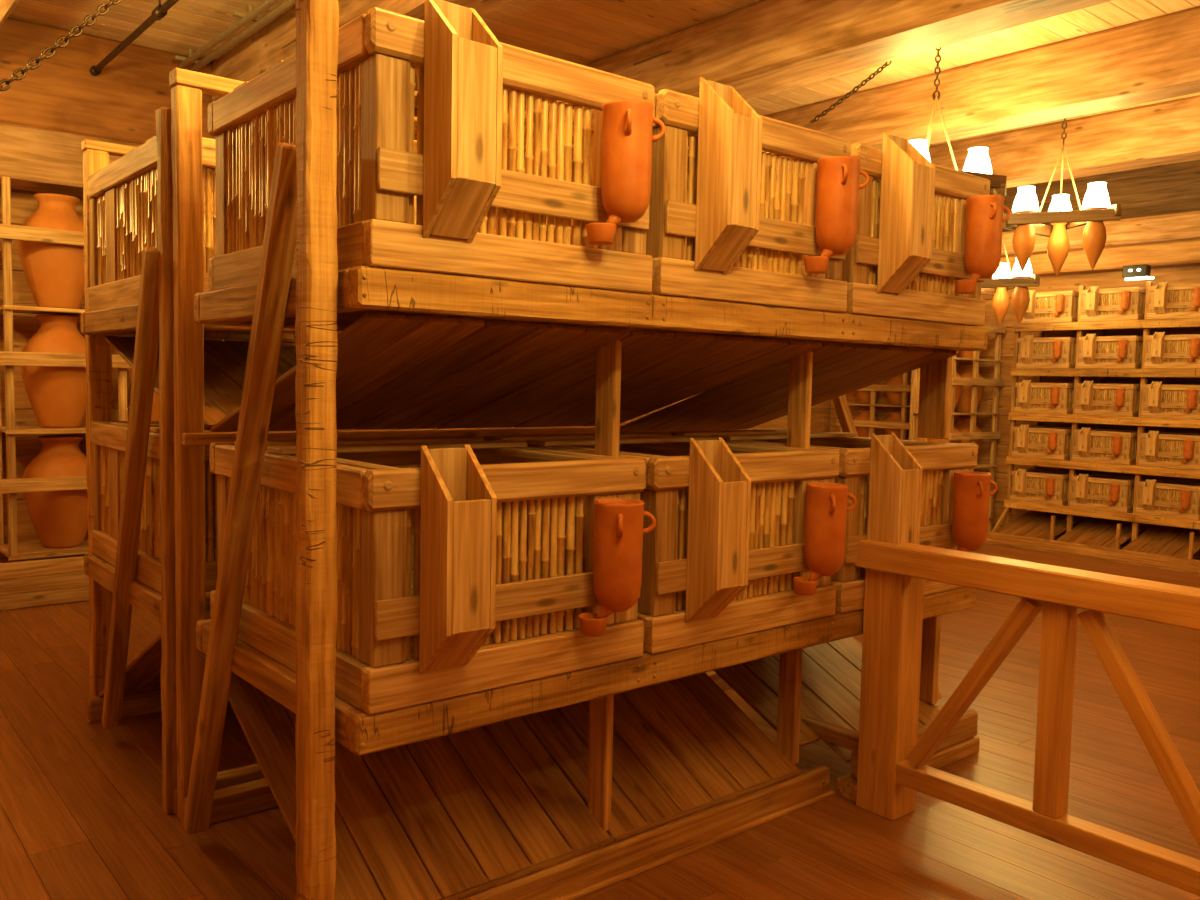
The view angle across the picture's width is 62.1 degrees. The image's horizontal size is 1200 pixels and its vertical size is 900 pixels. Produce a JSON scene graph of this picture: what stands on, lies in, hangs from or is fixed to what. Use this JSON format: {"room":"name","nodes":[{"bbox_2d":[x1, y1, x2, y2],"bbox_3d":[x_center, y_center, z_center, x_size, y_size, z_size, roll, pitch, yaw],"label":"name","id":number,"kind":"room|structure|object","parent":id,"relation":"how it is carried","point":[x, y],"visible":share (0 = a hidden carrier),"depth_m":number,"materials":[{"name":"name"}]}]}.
{"room":"wooden ark interior","nodes":[
{"label":"wooden ark interior","id":0,"kind":"room"},
{"bbox_2d":[0,187,829,562],"bbox_3d":[-2.136,-1.046,9.185,13.700,4.046,0.050,-2,5,-40],"label":"wall","id":1,"kind":"structure","parent":0,"point":[23,203],"depth_m":7.41,"materials":[{"name":"wood"}]},
{"bbox_2d":[0,122,212,197],"bbox_3d":[-2.366,-2.123,8.477,12.500,0.372,0.509,-2,5,-40],"label":"trim","id":2,"kind":"structure","parent":1,"relation":"attached to","point":[34,159],"depth_m":6.94,"materials":[{"name":"brown wood"}]},
{"bbox_2d":[0,17,416,144],"bbox_3d":[-2.371,-2.671,8.459,12.500,0.728,0.459,-2,5,-40],"label":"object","id":3,"kind":"structure","parent":1,"relation":"attached to","point":[120,103],"depth_m":7.09,"materials":[{"name":"wood"}]},
{"bbox_2d":[0,530,1199,899],"bbox_3d":[1.303,1.346,5.145,13.698,0.030,10.849,-2,5,-40],"label":"floor","id":4,"kind":"structure","parent":0,"point":[83,816],"depth_m":3.87,"materials":[{"name":"wood"}]},
{"bbox_2d":[0,176,223,609],"bbox_3d":[-3.752,-0.408,7.385,7.210,2.945,0.630,-2,5,-40],"label":"shelf","id":5,"kind":"object","parent":4,"relation":"on","point":[23,584],"visible":0.25,"depth_m":6.91,"materials":[{"name":"brown wood"}]},
{"bbox_2d":[17,193,84,308],"bbox_3d":[-3.907,-1.415,7.176,0.500,0.805,0.500,-2,5,-40],"label":"urn","id":6,"kind":"object","parent":5,"relation":"on","point":[54,273],"visible":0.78,"depth_m":7.03,"materials":[{"name":"ceramic"}]},
{"bbox_2d":[20,315,85,427],"bbox_3d":[-3.925,-0.567,7.234,0.500,0.805,0.500,-2,5,-40],"label":"urn","id":7,"kind":"object","parent":5,"relation":"on","point":[56,395],"visible":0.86,"depth_m":7.08,"materials":[{"name":"ceramic"}]},
{"bbox_2d":[22,435,87,547],"bbox_3d":[-3.943,0.300,7.293,0.500,0.805,0.500,-2,5,-40],"label":"urn","id":8,"kind":"object","parent":5,"relation":"on","point":[59,519],"visible":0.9,"depth_m":7.14,"materials":[{"name":"ceramic"}]},
{"bbox_2d":[128,368,158,420],"bbox_3d":[-3.371,-0.587,7.694,0.500,0.805,0.500,-2,5,-40],"label":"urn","id":9,"kind":"object","parent":5,"relation":"on","point":[155,407],"visible":0.02,"depth_m":7.54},
{"bbox_2d":[80,107,674,813],"bbox_3d":[-0.880,-0.087,5.171,3.147,2.735,1.510,-2,5,-40],"label":"rack","id":10,"kind":"object","parent":4,"relation":"on","point":[117,690],"visible":0.27,"depth_m":4.08,"materials":[{"name":"wood"}]},
{"bbox_2d":[86,136,215,311],"bbox_3d":[-1.710,-0.971,4.571,0.950,0.690,1.341,-2,5,-40],"label":"cage","id":11,"kind":"object","parent":10,"relation":"on","point":[122,195],"visible":0.26,"depth_m":4.21,"materials":[{"name":"brown wood"}]},
{"bbox_2d":[99,634,206,696],"bbox_3d":[-1.652,0.916,4.591,0.965,0.556,1.076,-2,5,-40],"label":"tray","id":12,"kind":"object","parent":10,"relation":"on","point":[142,677],"depth_m":4.38,"materials":[{"name":"wood"}]},
{"bbox_2d":[90,421,217,593],"bbox_3d":[-1.734,0.169,4.649,0.950,0.690,1.341,-2,5,-40],"label":"cage","id":13,"kind":"object","parent":10,"relation":"on","point":[108,439],"visible":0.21,"depth_m":4.35,"materials":[{"name":"brown wood"}]},
{"bbox_2d":[104,336,296,427],"bbox_3d":[-1.579,-0.321,4.487,0.912,0.377,1.224,-2,5,-40],"label":"tray","id":14,"kind":"object","parent":10,"relation":"on","point":[225,361],"depth_m":4.50,"materials":[{"name":"wood"}]},
{"bbox_2d":[620,403,674,423],"bbox_3d":[-0.103,-0.359,5.714,0.936,0.407,1.224,-2,5,-40],"label":"tray","id":15,"kind":"object","parent":10,"relation":"on","point":[641,416],"depth_m":5.38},
{"bbox_2d":[169,0,987,899],"bbox_3d":[0.070,0.014,4.013,3.170,2.730,1.481,-2,5,-40],"label":"rack","id":16,"kind":"object","parent":4,"relation":"on","point":[572,785],"visible":0.8,"depth_m":3.34,"materials":[{"name":"wood"}]},
{"bbox_2d":[211,312,629,431],"bbox_3d":[-0.647,-0.225,3.368,0.912,0.377,1.224,-2,5,-40],"label":"tray","id":17,"kind":"object","parent":16,"relation":"on","point":[398,371],"depth_m":3.24,"materials":[{"name":"wood"}]},
{"bbox_2d":[228,672,613,899],"bbox_3d":[-0.662,1.018,3.403,0.965,0.557,1.076,-2,5,-40],"label":"tray","id":18,"kind":"object","parent":16,"relation":"on","point":[488,812],"depth_m":3.23,"materials":[{"name":"wood"}]},
{"bbox_2d":[210,436,645,714],"bbox_3d":[-0.558,0.290,3.238,0.950,0.690,1.341,-2,5,-40],"label":"cage","id":19,"kind":"object","parent":16,"relation":"on","point":[468,569],"visible":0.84,"depth_m":2.81,"materials":[{"name":"brown wood"}]},
{"bbox_2d":[578,612,607,635],"bbox_3d":[-0.021,0.518,2.953,0.088,0.054,0.088,-2,5,-40],"label":"cup","id":20,"kind":"object","parent":19,"relation":"on","point":[589,625],"depth_m":2.92,"materials":[{"name":"ceramic"}]},
{"bbox_2d":[593,498,655,618],"bbox_3d":[0.063,0.334,2.957,0.163,0.365,0.163,-2,5,-40],"label":"jar","id":21,"kind":"object","parent":19,"relation":"in","point":[619,530],"visible":1,"depth_m":2.90,"materials":[{"name":"ceramic"}]},
{"bbox_2d":[208,0,654,293],"bbox_3d":[-0.534,-0.851,3.160,0.950,0.690,1.341,-2,5,-40],"label":"cage","id":22,"kind":"object","parent":16,"relation":"on","point":[487,186],"visible":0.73,"depth_m":2.69,"materials":[{"name":"brown wood"}]},
{"bbox_2d":[586,223,615,244],"bbox_3d":[0.003,-0.622,2.875,0.088,0.054,0.088,-2,5,-40],"label":"cup","id":23,"kind":"object","parent":22,"relation":"on","point":[597,233],"depth_m":2.84,"materials":[{"name":"ceramic"}]},
{"bbox_2d":[601,99,665,224],"bbox_3d":[0.087,-0.806,2.879,0.163,0.365,0.163,-2,5,-40],"label":"jar","id":24,"kind":"object","parent":22,"relation":"in","point":[627,125],"visible":1,"depth_m":2.82,"materials":[{"name":"ceramic"}]},
{"bbox_2d":[437,330,821,428],"bbox_3d":[0.084,-0.250,3.975,0.968,0.378,1.224,-2,5,-40],"label":"tray","id":25,"kind":"object","parent":16,"relation":"on","point":[639,373],"depth_m":3.85,"materials":[{"name":"wood"}]},
{"bbox_2d":[482,432,839,653],"bbox_3d":[0.200,0.262,3.867,0.950,0.690,1.341,-2,5,-40],"label":"cage","id":26,"kind":"object","parent":16,"relation":"on","point":[723,557],"visible":0.54,"depth_m":3.30,"materials":[{"name":"brown wood"}]},
{"bbox_2d":[793,577,817,595],"bbox_3d":[0.737,0.491,3.582,0.088,0.054,0.088,-2,5,-40],"label":"cup","id":27,"kind":"object","parent":26,"relation":"on","point":[802,587],"depth_m":3.55,"materials":[{"name":"ceramic"}]},
{"bbox_2d":[804,483,856,580],"bbox_3d":[0.821,0.306,3.586,0.163,0.365,0.163,-2,5,-40],"label":"jar","id":28,"kind":"object","parent":26,"relation":"in","point":[826,510],"visible":1,"depth_m":3.53,"materials":[{"name":"ceramic"}]},
{"bbox_2d":[521,673,801,842],"bbox_3d":[0.087,0.991,4.024,0.974,0.556,1.076,-2,5,-40],"label":"tray","id":29,"kind":"object","parent":16,"relation":"on","point":[651,762],"depth_m":3.76,"materials":[{"name":"wood"}]},
{"bbox_2d":[645,77,850,312],"bbox_3d":[0.223,-0.878,3.789,0.950,0.690,1.341,-2,5,-40],"label":"cage","id":30,"kind":"object","parent":16,"relation":"on","point":[732,217],"visible":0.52,"depth_m":3.18,"materials":[{"name":"brown wood"}]},
{"bbox_2d":[804,256,828,273],"bbox_3d":[0.761,-0.649,3.504,0.088,0.054,0.088,-2,5,-40],"label":"cup","id":31,"kind":"object","parent":30,"relation":"on","point":[813,264],"depth_m":3.47,"materials":[{"name":"ceramic"}]},
{"bbox_2d":[815,156,868,256],"bbox_3d":[0.845,-0.834,3.508,0.163,0.365,0.163,-2,5,-40],"label":"jar","id":32,"kind":"object","parent":30,"relation":"in","point":[838,186],"visible":1,"depth_m":3.45,"materials":[{"name":"ceramic"}]},
{"bbox_2d":[620,342,956,430],"bbox_3d":[0.830,-0.264,4.595,0.936,0.406,1.224,-2,5,-40],"label":"tray","id":33,"kind":"object","parent":16,"relation":"on","point":[790,387],"depth_m":4.48,"materials":[{"name":"wood"}]},
{"bbox_2d":[661,429,977,612],"bbox_3d":[0.958,0.235,4.495,0.950,0.690,1.341,-2,5,-40],"label":"cage","id":34,"kind":"object","parent":16,"relation":"on","point":[902,489],"visible":0.28,"depth_m":3.89,"materials":[{"name":"brown wood"}]},
{"bbox_2d":[952,471,997,551],"bbox_3d":[1.579,0.279,4.215,0.163,0.365,0.163,-2,5,-40],"label":"jar","id":35,"kind":"object","parent":34,"relation":"in","point":[971,492],"visible":0.95,"depth_m":4.16,"materials":[{"name":"ceramic"}]},
{"bbox_2d":[713,637,939,762],"bbox_3d":[0.886,0.957,4.648,0.969,0.540,1.136,-2,5,-40],"label":"tray","id":36,"kind":"object","parent":16,"relation":"on","point":[830,692],"depth_m":4.42,"materials":[{"name":"wood"}]},
{"bbox_2d":[841,132,989,325],"bbox_3d":[0.981,-0.905,4.418,0.950,0.690,1.341,-2,5,-40],"label":"cage","id":37,"kind":"object","parent":16,"relation":"on","point":[905,260],"visible":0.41,"depth_m":3.80,"materials":[{"name":"brown wood"}]},
{"bbox_2d":[955,279,977,293],"bbox_3d":[1.518,-0.676,4.133,0.088,0.054,0.088,-2,5,-40],"label":"cup","id":38,"kind":"object","parent":37,"relation":"on","point":[965,286],"depth_m":4.10,"materials":[{"name":"ceramic"}]},
{"bbox_2d":[964,195,1010,279],"bbox_3d":[1.602,-0.861,4.137,0.163,0.365,0.163,-2,5,-40],"label":"jar","id":39,"kind":"object","parent":37,"relation":"in","point":[984,213],"visible":1,"depth_m":4.08,"materials":[{"name":"ceramic"}]},
{"bbox_2d":[836,372,910,439],"bbox_3d":[3.761,-0.361,12.628,0.490,2.460,1.495,-2,5,-40],"label":"shelf","id":40,"kind":"object","parent":4,"relation":"on","point":[905,388],"visible":0.1,"depth_m":12.47,"materials":[{"name":"brown wood"}]},
{"bbox_2d":[854,411,878,437],"bbox_3d":[3.470,-0.325,12.988,0.329,0.365,0.329,-2,5,-40],"label":"urn","id":41,"kind":"object","parent":40,"relation":"on","point":[864,415],"visible":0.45,"depth_m":12.89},
{"bbox_2d":[855,383,879,403],"bbox_3d":[3.480,-0.784,12.957,0.329,0.365,0.329,-2,5,-40],"label":"urn","id":42,"kind":"object","parent":40,"relation":"on","point":[863,397],"visible":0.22,"depth_m":12.87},
{"bbox_2d":[884,412,908,439],"bbox_3d":[3.764,-0.295,12.635,0.329,0.365,0.329,-2,5,-40],"label":"urn","id":43,"kind":"object","parent":40,"relation":"on","point":[895,416],"visible":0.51,"depth_m":12.54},
{"bbox_2d":[885,376,910,404],"bbox_3d":[3.773,-0.754,12.604,0.329,0.365,0.329,-2,5,-40],"label":"urn","id":44,"kind":"object","parent":40,"relation":"on","point":[895,398],"visible":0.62,"depth_m":12.51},
{"bbox_2d":[914,368,926,440],"bbox_3d":[3.724,-0.849,11.391,0.228,3.600,0.223,-2,5,-40],"label":"trim","id":45,"kind":"structure","parent":4,"relation":"on","point":[918,369],"depth_m":11.36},
{"bbox_2d":[909,296,1005,530],"bbox_3d":[4.092,-0.396,11.468,1.060,2.700,0.550,-2,5,-40],"label":"shelf","id":46,"kind":"object","parent":4,"relation":"on","point":[974,381],"visible":0.4,"depth_m":11.34,"materials":[{"name":"brown wood"}]},
{"bbox_2d":[927,425,960,443],"bbox_3d":[3.902,-0.095,11.342,0.388,0.548,0.388,-2,5,-40],"label":"urn","id":47,"kind":"object","parent":46,"relation":"on","point":[955,430],"visible":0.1,"depth_m":11.20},
{"bbox_2d":[954,364,962,409],"bbox_3d":[3.914,-0.704,11.301,0.388,0.548,0.388,-2,5,-40],"label":"urn","id":48,"kind":"object","parent":46,"relation":"on","point":[958,388],"visible":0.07,"depth_m":11.17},
{"bbox_2d":[954,417,981,451],"bbox_3d":[4.263,-0.108,11.642,0.388,0.548,0.388,-2,5,-40],"label":"urn","id":49,"kind":"object","parent":46,"relation":"on","point":[963,423],"visible":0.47,"depth_m":11.52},
{"bbox_2d":[958,351,980,357],"bbox_3d":[4.288,-1.325,11.559,0.388,0.548,0.388,-2,5,-40],"label":"urn","id":50,"kind":"object","parent":46,"relation":"on","point":[961,354],"visible":0.05,"depth_m":11.48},
{"bbox_2d":[956,365,984,411],"bbox_3d":[4.276,-0.717,11.601,0.388,0.548,0.388,-2,5,-40],"label":"urn","id":51,"kind":"object","parent":46,"relation":"on","point":[966,371],"visible":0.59,"depth_m":11.48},
{"bbox_2d":[854,540,1199,895],"bbox_3d":[1.876,0.960,2.962,0.185,1.060,2.820,-2,5,-40],"label":"guard railing","id":52,"kind":"object","parent":4,"relation":"on","point":[892,763],"visible":0.88,"depth_m":3.38,"materials":[{"name":"brown wood"}]},
{"bbox_2d":[985,281,1199,574],"bbox_3d":[5.326,-0.302,10.095,1.000,2.750,2.545,-2,5,-40],"label":"rack","id":53,"kind":"object","parent":4,"relation":"on","point":[1173,548],"visible":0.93,"depth_m":10.15,"materials":[{"name":"wood"}]},
{"bbox_2d":[997,510,1083,539],"bbox_3d":[4.747,0.818,10.778,0.783,0.214,0.599,-2,5,-40],"label":"tray","id":54,"kind":"object","parent":53,"relation":"on","point":[1033,524],"depth_m":10.79,"materials":[{"name":"wood"}]},
{"bbox_2d":[1014,380,1073,413],"bbox_3d":[4.894,-0.575,10.775,0.670,0.356,0.570,-2,5,-40],"label":"cage","id":55,"kind":"object","parent":53,"relation":"on","point":[1031,397],"visible":0.66,"depth_m":10.62,"materials":[{"name":"brown wood"}]},
{"bbox_2d":[1049,387,1059,404],"bbox_3d":[4.771,-0.556,10.442,0.090,0.207,0.090,-2,5,-40],"label":"jar","id":56,"kind":"object","parent":55,"relation":"in","point":[1054,391],"visible":1,"depth_m":10.42,"materials":[{"name":"ceramic"}]},
{"bbox_2d":[1012,424,1080,459],"bbox_3d":[4.884,-0.096,10.808,0.670,0.356,0.570,-2,5,-40],"label":"cage","id":57,"kind":"object","parent":53,"relation":"on","point":[1029,441],"visible":0.74,"depth_m":10.66,"materials":[{"name":"brown wood"}]},
{"bbox_2d":[1047,433,1056,450],"bbox_3d":[4.761,-0.077,10.475,0.090,0.207,0.090,-2,5,-40],"label":"jar","id":58,"kind":"object","parent":57,"relation":"in","point":[1052,442],"visible":1,"depth_m":10.45,"materials":[{"name":"ceramic"}]},
{"bbox_2d":[1016,335,1076,367],"bbox_3d":[4.904,-1.054,10.743,0.670,0.356,0.570,-2,5,-40],"label":"cage","id":59,"kind":"object","parent":53,"relation":"on","point":[1033,352],"visible":0.64,"depth_m":10.58,"materials":[{"name":"brown wood"}]},
{"bbox_2d":[1052,341,1061,359],"bbox_3d":[4.781,-1.035,10.410,0.090,0.207,0.090,-2,5,-40],"label":"jar","id":60,"kind":"object","parent":59,"relation":"in","point":[1057,345],"visible":1,"depth_m":10.38,"materials":[{"name":"ceramic"}]},
{"bbox_2d":[1010,468,1088,505],"bbox_3d":[4.875,0.383,10.841,0.670,0.356,0.570,-2,5,-40],"label":"cage","id":61,"kind":"object","parent":53,"relation":"on","point":[1028,485],"visible":0.7,"depth_m":10.70,"materials":[{"name":"brown wood"}]},
{"bbox_2d":[1045,478,1054,495],"bbox_3d":[4.751,0.401,10.508,0.090,0.207,0.090,-2,5,-40],"label":"jar","id":62,"kind":"object","parent":61,"relation":"in","point":[1050,482],"visible":1,"depth_m":10.48,"materials":[{"name":"ceramic"}]},
{"bbox_2d":[1020,290,1078,323],"bbox_3d":[4.914,-1.532,10.710,0.670,0.356,0.570,-2,5,-40],"label":"cage","id":63,"kind":"object","parent":53,"relation":"on","point":[1041,309],"visible":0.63,"depth_m":10.51,"materials":[{"name":"brown wood"}]},
{"bbox_2d":[1054,294,1063,312],"bbox_3d":[4.791,-1.514,10.377,0.090,0.207,0.090,-2,5,-40],"label":"jar","id":64,"kind":"object","parent":63,"relation":"on","point":[1059,306],"visible":1,"depth_m":10.35,"materials":[{"name":"ceramic"}]},
{"bbox_2d":[1056,517,1147,548],"bbox_3d":[5.166,0.861,10.276,0.783,0.214,0.599,-2,5,-40],"label":"tray","id":65,"kind":"object","parent":53,"relation":"on","point":[1098,532],"depth_m":10.28,"materials":[{"name":"wood"}]},
{"bbox_2d":[1075,381,1139,416],"bbox_3d":[5.313,-0.532,10.273,0.670,0.356,0.570,-2,5,-40],"label":"cage","id":66,"kind":"object","parent":53,"relation":"on","point":[1096,399],"visible":0.7,"depth_m":10.11,"materials":[{"name":"brown wood"}]},
{"bbox_2d":[1114,388,1124,406],"bbox_3d":[5.190,-0.513,9.940,0.090,0.207,0.090,-2,5,-40],"label":"jar","id":67,"kind":"object","parent":66,"relation":"in","point":[1119,395],"visible":1,"depth_m":9.92,"materials":[{"name":"ceramic"}]},
{"bbox_2d":[1077,333,1142,368],"bbox_3d":[5.322,-1.011,10.241,0.670,0.356,0.570,-2,5,-40],"label":"cage","id":68,"kind":"object","parent":53,"relation":"on","point":[1095,352],"visible":0.73,"depth_m":10.08,"materials":[{"name":"brown wood"}]},
{"bbox_2d":[1117,340,1127,358],"bbox_3d":[5.199,-0.992,9.908,0.090,0.207,0.090,-2,5,-40],"label":"jar","id":69,"kind":"object","parent":68,"relation":"in","point":[1122,344],"visible":1,"depth_m":9.88,"materials":[{"name":"ceramic"}]},
{"bbox_2d":[1072,427,1148,464],"bbox_3d":[5.303,-0.053,10.306,0.670,0.356,0.570,-2,5,-40],"label":"cage","id":70,"kind":"object","parent":53,"relation":"on","point":[1095,445],"visible":0.7,"depth_m":10.15,"materials":[{"name":"brown wood"}]},
{"bbox_2d":[1111,436,1121,454],"bbox_3d":[5.180,-0.035,9.973,0.090,0.207,0.090,-2,5,-40],"label":"jar","id":71,"kind":"object","parent":70,"relation":"in","point":[1117,440],"visible":1,"depth_m":9.95,"materials":[{"name":"ceramic"}]},
{"bbox_2d":[1070,473,1152,512],"bbox_3d":[5.293,0.425,10.338,0.670,0.356,0.570,-2,5,-40],"label":"cage","id":72,"kind":"object","parent":53,"relation":"on","point":[1089,491],"visible":0.68,"depth_m":10.20,"materials":[{"name":"brown wood"}]},
{"bbox_2d":[1109,484,1119,502],"bbox_3d":[5.170,0.444,10.005,0.090,0.207,0.090,-2,5,-40],"label":"jar","id":73,"kind":"object","parent":72,"relation":"in","point":[1114,488],"visible":1,"depth_m":9.98,"materials":[{"name":"ceramic"}]},
{"bbox_2d":[1080,286,1145,321],"bbox_3d":[5.332,-1.490,10.208,0.670,0.356,0.570,-2,5,-40],"label":"cage","id":74,"kind":"object","parent":53,"relation":"on","point":[1097,304],"visible":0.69,"depth_m":10.04,"materials":[{"name":"brown wood"}]},
{"bbox_2d":[1120,291,1129,310],"bbox_3d":[5.209,-1.471,9.875,0.090,0.207,0.090,-2,5,-40],"label":"jar","id":75,"kind":"object","parent":74,"relation":"on","point":[1125,295],"visible":1,"depth_m":9.85,"materials":[{"name":"ceramic"}]},
{"bbox_2d":[1122,525,1199,557],"bbox_3d":[5.584,0.904,9.774,0.783,0.214,0.599,-2,5,-40],"label":"tray","id":76,"kind":"object","parent":53,"relation":"on","point":[1158,539],"depth_m":9.79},
{"bbox_2d":[1136,478,1199,520],"bbox_3d":[5.711,0.468,9.836,0.670,0.356,0.570,-2,5,-40],"label":"cage","id":77,"kind":"object","parent":53,"relation":"on","point":[1160,497],"visible":0.94,"depth_m":9.71,"materials":[{"name":"brown wood"}]},
{"bbox_2d":[1180,490,1190,509],"bbox_3d":[5.588,0.487,9.503,0.090,0.207,0.090,-2,5,-40],"label":"jar","id":78,"kind":"object","parent":77,"relation":"in","point":[1185,495],"visible":1,"depth_m":9.48,"materials":[{"name":"ceramic"}]},
{"bbox_2d":[1138,430,1199,469],"bbox_3d":[5.721,-0.010,9.804,0.670,0.356,0.570,-2,5,-40],"label":"cage","id":79,"kind":"object","parent":53,"relation":"on","point":[1163,449],"visible":0.96,"depth_m":9.68,"materials":[{"name":"brown wood"}]},
{"bbox_2d":[1183,440,1193,459],"bbox_3d":[5.598,0.008,9.471,0.090,0.207,0.090,-2,5,-40],"label":"jar","id":80,"kind":"object","parent":79,"relation":"in","point":[1188,444],"visible":1,"depth_m":9.45,"materials":[{"name":"ceramic"}]},
{"bbox_2d":[1141,381,1199,418],"bbox_3d":[5.731,-0.489,9.771,0.670,0.356,0.570,-2,5,-40],"label":"cage","id":81,"kind":"object","parent":53,"relation":"on","point":[1161,400],"visible":0.95,"depth_m":9.65,"materials":[{"name":"brown wood"}]},
{"bbox_2d":[1186,389,1196,409],"bbox_3d":[5.608,-0.470,9.438,0.090,0.207,0.090,-2,5,-40],"label":"jar","id":82,"kind":"object","parent":81,"relation":"in","point":[1191,394],"visible":1,"depth_m":9.41,"materials":[{"name":"ceramic"}]},
{"bbox_2d":[1144,332,1199,368],"bbox_3d":[5.741,-0.968,9.739,0.670,0.356,0.570,-2,5,-40],"label":"cage","id":83,"kind":"object","parent":53,"relation":"on","point":[1164,351],"visible":0.94,"depth_m":9.62,"materials":[{"name":"brown wood"}]},
{"bbox_2d":[1189,338,1199,358],"bbox_3d":[5.618,-0.949,9.405,0.090,0.207,0.090,-2,5,-40],"label":"jar","id":84,"kind":"object","parent":83,"relation":"in","point":[1194,343],"visible":1,"depth_m":9.38,"materials":[{"name":"ceramic"}]},
{"bbox_2d":[1147,282,1199,318],"bbox_3d":[5.751,-1.447,9.706,0.670,0.356,0.570,-2,5,-40],"label":"cage","id":85,"kind":"object","parent":53,"relation":"on","point":[1166,301],"visible":0.95,"depth_m":9.60,"materials":[{"name":"brown wood"}]},
{"bbox_2d":[1192,287,1199,307],"bbox_3d":[5.628,-1.428,9.373,0.090,0.207,0.090,-2,5,-40],"label":"jar","id":86,"kind":"object","parent":85,"relation":"on","point":[1196,290],"visible":1,"depth_m":9.35,"materials":[{"name":"ceramic"}]},
{"bbox_2d":[9,0,1199,148],"bbox_3d":[1.387,-2.724,4.869,13.700,0.030,10.848,-2,5,-40],"label":"ceiling","id":87,"kind":"structure","parent":0,"point":[582,32],"depth_m":6.78,"materials":[{"name":"wood"}]},
{"bbox_2d":[0,0,20,26],"bbox_3d":[-1.058,-2.375,2.535,0.436,0.461,10.350,-2,5,-40],"label":"trim","id":88,"kind":"structure","parent":87,"relation":"attached to","point":[7,7],"depth_m":5.39,"materials":[{"name":"brown wood"}]},
{"bbox_2d":[0,0,120,91],"bbox_3d":[-2.159,-1.734,4.054,1.074,1.144,0.039,-2,5,-40],"label":"hanging chain","id":89,"kind":"object","parent":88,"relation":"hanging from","point":[106,6],"visible":1,"depth_m":4.03,"materials":[{"name":"metal"}]},
{"bbox_2d":[90,0,178,75],"bbox_3d":[-2.174,-2.676,5.385,0.064,0.302,4.504,-2,5,-40],"label":"pipe","id":90,"kind":"object","parent":87,"relation":"hanging from","point":[160,11],"visible":1,"depth_m":6.26,"materials":[{"name":"metal"}]},
{"bbox_2d":[174,0,294,71],"bbox_3d":[-1.030,-2.695,4.977,0.220,0.141,6.500,-2,5,-40],"label":"ceiling track","id":91,"kind":"object","parent":87,"relation":"attached to","point":[252,15],"visible":0.98,"depth_m":6.62,"materials":[{"name":"wood"}]},
{"bbox_2d":[212,0,514,101],"bbox_3d":[0.471,-2.439,3.804,0.416,0.441,10.350,-2,5,-40],"label":"trim","id":92,"kind":"structure","parent":87,"relation":"attached to","point":[275,42],"depth_m":6.58,"materials":[{"name":"brown wood"}]},
{"bbox_2d":[508,0,1111,111],"bbox_3d":[2.125,-2.490,5.178,0.436,0.461,10.350,-2,5,-40],"label":"trim","id":93,"kind":"structure","parent":87,"relation":"attached to","point":[764,47],"depth_m":6.00,"materials":[{"name":"brown wood"}]},
{"bbox_2d":[810,61,891,122],"bbox_3d":[1.906,-2.733,7.610,0.039,0.330,0.730,-2,5,-40],"label":"chain","id":94,"kind":"object","parent":87,"relation":"hanging from","point":[885,65],"visible":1,"depth_m":7.60,"materials":[{"name":"metal"}]},
{"bbox_2d":[688,6,1199,152],"bbox_3d":[3.672,-2.545,6.462,0.376,0.459,10.350,-2,5,-40],"label":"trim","id":95,"kind":"structure","parent":87,"relation":"attached to","point":[1156,58],"depth_m":7.00,"materials":[{"name":"brown wood"}]},
{"bbox_2d":[923,47,1006,196],"bbox_3d":[2.378,-2.105,6.740,0.736,1.441,0.834,2,4,10],"label":"chandelier","id":96,"kind":"object","parent":87,"relation":"hanging from","point":[998,186],"visible":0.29,"depth_m":6.71,"materials":[{"name":"brown wood"}]},
{"bbox_2d":[981,233,1039,326],"bbox_3d":[4.044,-2.135,10.044,0.834,1.762,0.736,3,5,30],"label":"chandelier","id":97,"kind":"object","parent":87,"relation":"hanging from","point":[998,288],"visible":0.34,"depth_m":9.75,"materials":[{"name":"brown wood"}]},
{"bbox_2d":[872,95,1199,190],"bbox_3d":[5.235,-2.600,7.758,0.396,0.461,10.350,-2,5,-40],"label":"trim","id":98,"kind":"structure","parent":87,"relation":"attached to","point":[1167,132],"depth_m":8.68,"materials":[{"name":"brown wood"}]},
{"bbox_2d":[1003,118,1121,276],"bbox_3d":[3.652,-2.136,7.879,0.834,1.481,0.736,3,4,24],"label":"chandelier","id":99,"kind":"object","parent":87,"relation":"hanging from","point":[1025,225],"visible":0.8,"depth_m":7.71,"materials":[{"name":"brown wood"}]},
{"bbox_2d":[829,265,1199,556],"bbox_3d":[6.633,-0.879,9.396,0.050,4.046,10.850,-2,5,-40],"label":"wall","id":100,"kind":"structure","parent":0,"point":[1182,274],"depth_m":11.52,"materials":[{"name":"wood"}]},
{"bbox_2d":[1002,160,1199,231],"bbox_3d":[6.677,-2.535,8.998,0.206,0.696,10.400,-2,5,-40],"label":"trim","id":101,"kind":"structure","parent":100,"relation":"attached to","point":[1174,188],"depth_m":10.31,"materials":[{"name":"brown wood"}]},
{"bbox_2d":[1122,264,1153,280],"bbox_3d":[5.336,-1.761,9.874,0.126,0.139,0.275,-2,5,-40],"label":"emergency light","id":102,"kind":"object","parent":100,"relation":"attached to","point":[1133,272],"visible":1,"depth_m":9.85,"materials":[{"name":"black plastic"}]},
{"bbox_3d":[4.826,-0.333,0.829,13.700,4.046,0.050,-2,5,-40],"label":"wall","id":103,"kind":"structure","parent":0,"visible":0},
{"bbox_2d":[985,239,1199,278],"bbox_3d":[6.548,-1.866,8.947,0.311,0.224,10.400,-2,5,-40],"label":"trim","id":104,"kind":"structure","parent":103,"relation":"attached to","point":[1187,252],"depth_m":10.23,"materials":[{"name":"wood"}]},
{"bbox_2d":[1001,211,1199,256],"bbox_3d":[6.456,-2.099,8.851,0.366,0.262,10.400,-2,5,-40],"label":"trim","id":105,"kind":"structure","parent":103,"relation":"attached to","point":[1184,226],"depth_m":9.91,"materials":[{"name":"brown wood"}]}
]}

